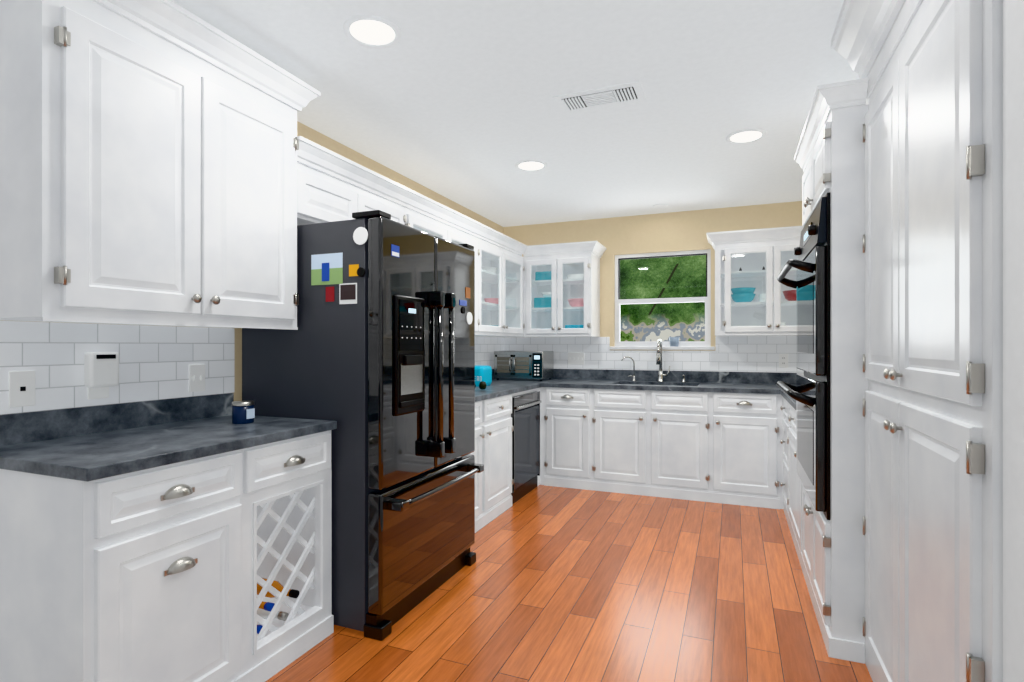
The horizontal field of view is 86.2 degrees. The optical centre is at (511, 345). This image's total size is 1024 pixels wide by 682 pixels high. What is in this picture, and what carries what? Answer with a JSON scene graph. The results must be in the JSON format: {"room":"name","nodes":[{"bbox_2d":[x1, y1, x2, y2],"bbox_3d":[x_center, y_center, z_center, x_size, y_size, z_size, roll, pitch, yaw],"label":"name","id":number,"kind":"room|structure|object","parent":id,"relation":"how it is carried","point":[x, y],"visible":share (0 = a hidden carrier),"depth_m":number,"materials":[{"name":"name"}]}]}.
{"room":"kitchen","nodes":[
{"label":"kitchen","id":0,"kind":"room"},
{"bbox_2d":[0,121,503,400],"bbox_3d":[-1.391,0.010,2.563,0.100,2.460,6.910,0,0,22],"label":"wall","id":1,"kind":"structure","parent":0,"point":[303,130],"depth_m":3.47,"materials":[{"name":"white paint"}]},
{"bbox_2d":[0,321,234,414],"bbox_3d":[-1.506,0.073,2.133,0.007,0.304,0.997,0,0,22],"label":"tile backsplash","id":2,"kind":"structure","parent":1,"relation":"attached to","point":[155,362],"depth_m":2.10,"materials":[{"name":"white tile"}]},
{"bbox_2d":[9,371,34,407],"bbox_3d":[-1.626,0.145,1.816,0.008,0.118,0.072,0,0,22],"label":"outlet","id":3,"kind":"object","parent":2,"relation":"attached to","point":[21,383],"depth_m":1.81,"materials":[{"name":"white plastic"}]},
{"bbox_2d":[84,352,118,398],"bbox_3d":[-1.517,0.112,2.023,0.054,0.174,0.105,0,0,22],"label":"outlet","id":4,"kind":"object","parent":2,"relation":"attached to","point":[101,373],"depth_m":2.01,"materials":[{"name":"white plastic"}]},
{"bbox_2d":[189,364,204,391],"bbox_3d":[-1.383,0.145,2.408,0.014,0.118,0.075,0,0,22],"label":"light switch","id":5,"kind":"object","parent":2,"relation":"attached to","point":[196,372],"depth_m":2.40,"materials":[{"name":"white plastic"}]},
{"bbox_2d":[0,0,320,329],"bbox_3d":[-1.291,-0.607,2.048,0.468,1.077,1.110,0,0,22],"label":"upper cabinet","id":6,"kind":"object","parent":1,"relation":"attached to","point":[148,161],"visible":1,"depth_m":1.78,"materials":[{"name":"white paint"}]},
{"bbox_2d":[297,136,360,224],"bbox_3d":[-1.067,-0.758,2.735,0.368,0.347,0.463,0,0,22],"label":"upper cabinet","id":7,"kind":"object","parent":1,"relation":"attached to","point":[332,186],"depth_m":2.64,"materials":[{"name":"white paint"}]},
{"bbox_2d":[361,168,408,225],"bbox_3d":[-0.894,-0.758,3.164,0.368,0.347,0.462,0,0,22],"label":"upper cabinet","id":8,"kind":"object","parent":1,"relation":"attached to","point":[378,192],"depth_m":3.09,"materials":[{"name":"white paint"}]},
{"bbox_2d":[475,336,503,368],"bbox_3d":[-0.535,0.078,4.536,0.007,0.313,2.340,0,0,22],"label":"tile backsplash","id":9,"kind":"structure","parent":1,"relation":"attached to","point":[485,347],"depth_m":5.27,"materials":[{"name":"white tile"}]},
{"bbox_2d":[485,256,524,336],"bbox_3d":[0.003,-0.460,5.409,0.349,0.760,0.384,0,0,22],"label":"upper cabinet","id":10,"kind":"object","parent":1,"relation":"attached to","point":[504,275],"depth_m":5.11,"materials":[{"name":"white paint"}]},
{"bbox_2d":[171,0,867,226],"bbox_3d":[0.129,-1.250,1.948,3.380,0.060,6.910,0,0,22],"label":"ceiling","id":11,"kind":"structure","parent":0,"point":[454,100],"depth_m":2.62,"materials":[{"name":"white paint"}]},
{"bbox_2d":[343,15,400,47],"bbox_3d":[-0.542,-1.216,2.129,0.219,0.008,0.219,0,0,-23],"label":"recessed light","id":12,"kind":"object","parent":11,"relation":"in","point":[372,31],"depth_m":2.12,"materials":[{"name":"white paint"}]},
{"bbox_2d":[515,160,546,170],"bbox_3d":[0.130,-1.216,3.711,0.219,0.008,0.219,0,0,-23],"label":"recessed light","id":13,"kind":"object","parent":11,"relation":"in","point":[526,165],"depth_m":3.71,"materials":[{"name":"white paint"}]},
{"bbox_2d":[553,81,645,112],"bbox_3d":[0.431,-1.213,2.695,0.420,0.014,0.200,0,0,22],"label":"ceiling vent","id":14,"kind":"object","parent":11,"relation":"in","point":[604,96],"visible":1,"depth_m":2.67,"materials":[{"name":"white metal"}]},
{"bbox_2d":[726,129,766,143],"bbox_3d":[1.365,-1.216,3.191,0.219,0.008,0.219,0,0,-23],"label":"recessed light","id":15,"kind":"object","parent":11,"relation":"in","point":[746,135],"depth_m":3.19,"materials":[{"name":"white paint"}]},
{"bbox_2d":[265,485,872,681],"bbox_3d":[0.129,1.270,1.948,3.380,0.060,6.910,0,0,22],"label":"floor","id":16,"kind":"structure","parent":0,"point":[556,584],"depth_m":2.58,"materials":[{"name":"brown wood"}]},
{"bbox_2d":[0,430,333,681],"bbox_3d":[-1.215,0.800,2.015,0.634,0.879,0.974,0,0,22],"label":"base cabinet","id":17,"kind":"object","parent":16,"relation":"on","point":[155,574],"visible":0.96,"depth_m":1.67,"materials":[{"name":"white paint"}]},
{"bbox_2d":[257,577,298,633],"bbox_3d":[-1.074,1.072,2.257,0.316,0.133,0.252,0,0,22],"label":"wine bottles","id":18,"kind":"object","parent":17,"relation":"in","point":[264,609],"visible":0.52,"depth_m":2.24,"materials":[{"name":"multicoloured glass"}]},
{"bbox_2d":[242,210,483,640],"bbox_3d":[-0.706,0.336,2.839,0.874,1.808,0.914,0,0,22],"label":"refrigerator","id":19,"kind":"object","parent":16,"relation":"on","point":[373,355],"depth_m":2.43,"materials":[{"name":"glossy black metal"},{"name":"black painted steel"},{"name":"black plastic"}]},
{"bbox_2d":[470,400,485,532],"bbox_3d":[-0.585,0.805,3.583,0.628,0.868,0.535,0,0,22],"label":"base cabinet","id":20,"kind":"object","parent":16,"relation":"on","point":[479,453],"depth_m":3.67,"materials":[{"name":"white paint"}]},
{"bbox_2d":[486,393,513,524],"bbox_3d":[-0.382,0.805,4.084,0.628,0.868,0.545,0,0,22],"label":"base cabinet","id":21,"kind":"object","parent":16,"relation":"on","point":[492,452],"depth_m":3.96,"materials":[{"name":"white paint"}]},
{"bbox_2d":[0,369,796,481],"bbox_3d":[0.581,0.398,3.067,3.176,0.345,4.293,0,0,22],"label":"countertop","id":22,"kind":"structure","parent":21,"relation":"on","point":[90,443],"depth_m":2.03,"materials":[{"name":"grey stone"}]},
{"bbox_2d":[232,400,254,423],"bbox_3d":[-1.125,0.280,2.288,0.086,0.089,0.085,0,0,22],"label":"candle jar","id":23,"kind":"object","parent":22,"relation":"on","point":[243,412],"visible":1,"depth_m":2.25,"materials":[{"name":"blue glass"}]},
{"bbox_2d":[475,381,486,389],"bbox_3d":[-0.259,0.302,4.084,0.143,0.064,0.058,0,0,-23],"label":"avocados","id":24,"kind":"object","parent":22,"relation":"on","point":[482,385],"visible":0.52,"depth_m":4.08,"materials":[{"name":"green food"}]},
{"bbox_2d":[475,365,491,386],"bbox_3d":[-0.344,0.252,4.522,0.315,0.165,0.212,0,0,22],"label":"bread box","id":25,"kind":"object","parent":22,"relation":"on","point":[483,373],"visible":0.46,"depth_m":4.40,"materials":[{"name":"teal plastic"}]},
{"bbox_2d":[494,351,553,380],"bbox_3d":[0.110,0.195,5.291,0.500,0.278,0.366,0,0,22],"label":"toaster oven","id":26,"kind":"object","parent":22,"relation":"on","point":[534,365],"visible":1,"depth_m":5.15,"materials":[{"name":"silver metal"}]},
{"bbox_2d":[621,356,635,380],"bbox_3d":[1.081,0.219,5.064,0.128,0.230,0.090,0,0,22],"label":"filter faucet","id":27,"kind":"object","parent":22,"relation":"on","point":[633,376],"visible":1,"depth_m":5.07,"materials":[{"name":"silver metal"}]},
{"bbox_2d":[656,339,669,381],"bbox_3d":[1.352,0.140,4.902,0.118,0.388,0.211,0,0,22],"label":"faucet","id":28,"kind":"object","parent":22,"relation":"on","point":[661,375],"visible":1,"depth_m":4.95,"materials":[{"name":"silver metal"}]},
{"bbox_2d":[511,391,541,504],"bbox_3d":[-0.133,0.823,4.610,0.620,0.835,0.610,0,0,22],"label":"dishwasher","id":29,"kind":"object","parent":16,"relation":"on","point":[525,415],"visible":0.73,"depth_m":4.46,"materials":[{"name":"black plastic"}]},
{"bbox_2d":[514,388,539,485],"bbox_3d":[0.069,0.805,5.227,0.608,0.868,0.673,0,0,22],"label":"base cabinet","id":30,"kind":"object","parent":16,"relation":"on","point":[537,389],"depth_m":4.68,"materials":[{"name":"white paint"}]},
{"bbox_2d":[540,387,607,490],"bbox_3d":[0.579,0.805,5.045,0.471,0.868,0.628,0,0,22],"label":"base cabinet","id":31,"kind":"object","parent":16,"relation":"on","point":[573,421],"depth_m":4.73,"materials":[{"name":"white paint"}]},
{"bbox_2d":[708,392,784,508],"bbox_3d":[1.926,0.805,4.500,0.529,0.868,0.628,0,0,22],"label":"base cabinet","id":32,"kind":"object","parent":16,"relation":"on","point":[719,447],"depth_m":4.22,"materials":[{"name":"white paint"}]},
{"bbox_2d":[780,397,783,498],"bbox_3d":[2.247,0.805,3.795,0.633,0.868,0.474,0,0,22],"label":"base cabinet","id":33,"kind":"object","parent":16,"relation":"on","point":[781,407],"depth_m":4.05,"materials":[{"name":"white paint"}]},
{"bbox_2d":[784,398,802,571],"bbox_3d":[2.011,0.805,3.213,0.633,0.868,0.782,0,0,22],"label":"base cabinet","id":34,"kind":"object","parent":16,"relation":"on","point":[791,484],"depth_m":3.44,"materials":[{"name":"white paint"}]},
{"bbox_2d":[777,78,868,663],"bbox_3d":[1.637,0.110,2.458,0.763,2.260,0.896,0,0,22],"label":"tall cabinet","id":35,"kind":"object","parent":16,"relation":"on","point":[827,391],"visible":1,"depth_m":2.18,"materials":[{"name":"white paint"}]},
{"bbox_2d":[831,0,1002,681],"bbox_3d":[1.351,0.011,1.557,0.616,2.457,1.099,0,0,22],"label":"pantry cabinet","id":36,"kind":"object","parent":16,"relation":"on","point":[932,70],"visible":0.98,"depth_m":1.39,"materials":[{"name":"white paint"}]},
{"bbox_2d":[504,201,801,372],"bbox_3d":[1.409,0.010,5.104,3.150,2.460,0.100,0,0,22],"label":"wall","id":37,"kind":"structure","parent":0,"point":[656,232],"depth_m":5.10,"materials":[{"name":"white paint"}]},
{"bbox_2d":[523,241,606,336],"bbox_3d":[0.498,-0.506,5.199,0.720,0.852,0.402,0,0,22],"label":"upper cabinet","id":38,"kind":"object","parent":37,"relation":"attached to","point":[561,289],"visible":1,"depth_m":5.11,"materials":[{"name":"white paint"}]},
{"bbox_2d":[504,336,803,372],"bbox_3d":[1.384,0.078,5.055,3.177,0.313,0.007,0,0,22],"label":"tile backsplash","id":39,"kind":"structure","parent":37,"relation":"attached to","point":[731,353],"depth_m":4.99,"materials":[{"name":"white tile"}]},
{"bbox_2d":[568,353,583,364],"bbox_3d":[0.625,0.132,5.351,0.165,0.118,0.013,0,0,22],"label":"outlet","id":40,"kind":"object","parent":39,"relation":"attached to","point":[575,358],"depth_m":5.35,"materials":[{"name":"white plastic"}]},
{"bbox_2d":[779,354,787,367],"bbox_3d":[2.318,0.134,4.670,0.072,0.118,0.008,0,0,22],"label":"outlet","id":41,"kind":"object","parent":39,"relation":"attached to","point":[783,358],"depth_m":4.67,"materials":[{"name":"white plastic"}]},
{"bbox_2d":[610,249,714,349],"bbox_3d":[1.389,-0.411,5.093,0.940,0.908,0.125,0,0,22],"label":"window unit","id":42,"kind":"structure","parent":37,"relation":"in","point":[652,345],"depth_m":5.08,"materials":[{"name":"white paint"}]},
{"bbox_2d":[669,337,678,345],"bbox_3d":[1.493,-0.030,5.029,0.092,0.085,0.092,0,0,22],"label":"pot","id":43,"kind":"object","parent":42,"relation":"on","point":[674,341],"visible":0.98,"depth_m":5.00,"materials":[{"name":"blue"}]},
{"bbox_2d":[706,226,803,335],"bbox_3d":[2.138,-0.506,4.536,0.974,0.852,0.402,0,0,22],"label":"upper cabinet","id":44,"kind":"object","parent":37,"relation":"attached to","point":[754,296],"visible":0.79,"depth_m":4.51,"materials":[{"name":"white paint"}]},
{"bbox_2d":[1003,0,1023,681],"bbox_3d":[0.476,0.010,-0.303,0.100,2.460,2.995,0,0,22],"label":"wall","id":45,"kind":"structure","parent":0,"point":[1013,10],"depth_m":1.06,"materials":[{"name":"white paint"}]},
{"label":"outside","id":46,"kind":"structure","parent":0,"visible":0},
{"bbox_2d":[620,255,705,340],"bbox_3d":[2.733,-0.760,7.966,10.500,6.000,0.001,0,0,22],"label":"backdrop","id":47,"kind":"structure","parent":46,"point":[682,319],"depth_m":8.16,"materials":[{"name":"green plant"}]}
]}

